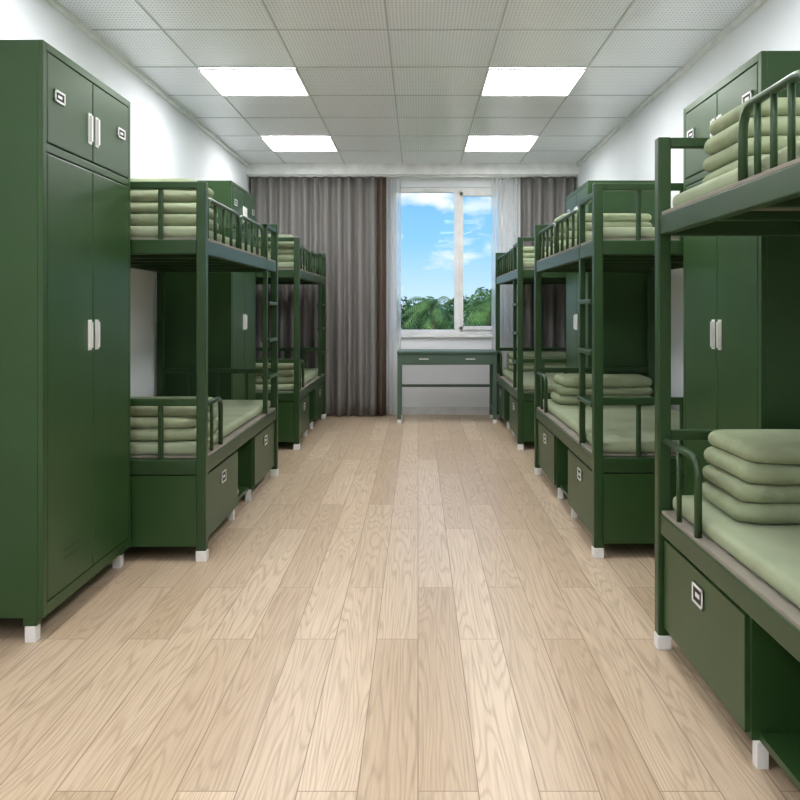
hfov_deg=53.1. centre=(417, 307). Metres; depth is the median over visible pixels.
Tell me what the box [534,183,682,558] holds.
bunk bed
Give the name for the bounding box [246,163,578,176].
trim
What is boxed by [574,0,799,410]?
wall
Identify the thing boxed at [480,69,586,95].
ceiling light panel
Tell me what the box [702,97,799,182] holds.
stack
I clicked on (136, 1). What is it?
trim
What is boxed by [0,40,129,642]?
locker
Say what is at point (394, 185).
sheer curtain
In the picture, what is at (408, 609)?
floor
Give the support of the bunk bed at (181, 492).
on the floor
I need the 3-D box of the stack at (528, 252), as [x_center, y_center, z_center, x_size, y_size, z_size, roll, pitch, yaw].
[1.269,-0.516,8.414,0.645,0.242,0.414,0,0,0]
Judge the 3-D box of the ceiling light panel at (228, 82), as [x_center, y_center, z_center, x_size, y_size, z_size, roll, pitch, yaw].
[-1.125,-1.571,5.590,0.650,0.010,0.640,0,0,0]
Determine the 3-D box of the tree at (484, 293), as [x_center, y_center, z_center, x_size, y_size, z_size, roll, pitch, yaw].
[4.418,2.946,43.367,4.976,8.514,4.601,0,0,45]
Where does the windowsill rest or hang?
attached to the wall at (411, 374)
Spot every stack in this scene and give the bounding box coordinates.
[130,178,218,231]
[130,396,217,440]
[256,363,293,383]
[259,234,293,261]
[507,352,565,370]
[510,247,549,261]
[550,374,652,404]
[553,213,651,248]
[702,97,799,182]
[702,429,799,523]
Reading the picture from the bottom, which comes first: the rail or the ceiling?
the rail
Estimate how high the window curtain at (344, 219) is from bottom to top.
2.630 m
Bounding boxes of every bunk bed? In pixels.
[130,181,277,561]
[256,237,325,449]
[495,237,565,449]
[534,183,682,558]
[654,69,799,790]
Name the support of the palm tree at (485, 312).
on the lawn
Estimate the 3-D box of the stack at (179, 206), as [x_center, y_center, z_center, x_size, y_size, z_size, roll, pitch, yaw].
[-1.370,-0.516,4.065,0.647,0.242,0.397,0,0,0]
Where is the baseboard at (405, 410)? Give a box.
[386,407,489,414]
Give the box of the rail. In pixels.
[247,175,577,177]
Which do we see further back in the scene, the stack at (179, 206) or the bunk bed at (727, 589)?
the stack at (179, 206)
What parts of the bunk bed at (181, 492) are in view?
mattress, mattress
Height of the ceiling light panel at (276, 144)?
0.010 m
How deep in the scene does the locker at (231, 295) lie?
5.83 m
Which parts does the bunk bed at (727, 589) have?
mattress, mattress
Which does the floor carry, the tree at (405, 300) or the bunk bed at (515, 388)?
the bunk bed at (515, 388)
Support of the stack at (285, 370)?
on the bunk bed at (301, 402)
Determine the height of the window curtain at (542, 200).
2.630 m
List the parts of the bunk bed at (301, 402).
mattress, mattress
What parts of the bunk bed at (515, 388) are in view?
mattress, mattress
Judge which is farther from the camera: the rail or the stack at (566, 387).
the rail
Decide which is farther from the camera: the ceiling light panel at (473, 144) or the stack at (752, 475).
the ceiling light panel at (473, 144)
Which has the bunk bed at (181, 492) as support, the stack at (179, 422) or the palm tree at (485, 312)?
the stack at (179, 422)
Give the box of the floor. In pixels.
[0,415,799,799]
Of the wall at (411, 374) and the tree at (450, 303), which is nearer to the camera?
the wall at (411, 374)
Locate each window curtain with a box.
[251,177,385,415]
[520,177,573,351]
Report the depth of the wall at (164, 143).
5.46 m
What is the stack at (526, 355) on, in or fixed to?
on the bunk bed at (515, 388)
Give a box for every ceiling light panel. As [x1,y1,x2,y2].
[198,69,309,95]
[261,137,337,151]
[464,137,537,151]
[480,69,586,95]
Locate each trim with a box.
[45,0,766,165]
[92,0,722,163]
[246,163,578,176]
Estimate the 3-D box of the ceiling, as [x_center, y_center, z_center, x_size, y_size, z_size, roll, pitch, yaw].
[-0.060,-1.630,3.610,3.880,0.100,11.060,0,0,0]
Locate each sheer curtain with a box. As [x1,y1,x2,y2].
[388,178,400,413]
[491,178,517,367]
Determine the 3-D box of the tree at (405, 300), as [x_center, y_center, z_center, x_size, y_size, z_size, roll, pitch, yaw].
[-1.520,3.175,45.170,4.212,8.055,4.064,0,0,27]
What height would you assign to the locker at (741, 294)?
2.130 m
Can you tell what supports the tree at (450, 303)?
on the lawn
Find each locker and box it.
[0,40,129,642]
[165,180,255,399]
[566,180,654,376]
[683,51,799,494]
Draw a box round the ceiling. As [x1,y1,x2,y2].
[58,0,754,162]
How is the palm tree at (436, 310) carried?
on the lawn
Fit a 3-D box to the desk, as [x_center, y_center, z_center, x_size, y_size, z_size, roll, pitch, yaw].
[0.302,0.825,8.520,1.045,0.750,0.440,0,0,0]
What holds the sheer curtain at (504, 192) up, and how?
hanging from the rail
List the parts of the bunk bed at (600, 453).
mattress, mattress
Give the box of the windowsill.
[401,335,490,336]
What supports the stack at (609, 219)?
on the bunk bed at (600, 453)
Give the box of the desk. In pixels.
[397,349,496,422]
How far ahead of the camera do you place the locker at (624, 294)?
5.83 m
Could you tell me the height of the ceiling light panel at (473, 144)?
0.010 m
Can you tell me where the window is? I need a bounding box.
[401,187,490,334]
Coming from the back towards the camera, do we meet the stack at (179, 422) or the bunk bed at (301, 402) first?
the bunk bed at (301, 402)
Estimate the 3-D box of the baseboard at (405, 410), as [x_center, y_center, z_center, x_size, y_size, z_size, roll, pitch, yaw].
[-0.060,1.155,8.993,3.640,0.090,0.014,0,0,0]
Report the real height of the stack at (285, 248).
0.242 m
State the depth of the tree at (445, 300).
48.29 m
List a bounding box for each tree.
[401,296,426,329]
[401,296,466,329]
[437,300,465,329]
[443,291,489,325]
[463,296,490,325]
[471,287,490,324]
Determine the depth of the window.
9.02 m
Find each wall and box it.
[0,0,250,396]
[386,178,519,406]
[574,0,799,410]
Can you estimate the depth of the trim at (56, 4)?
5.19 m

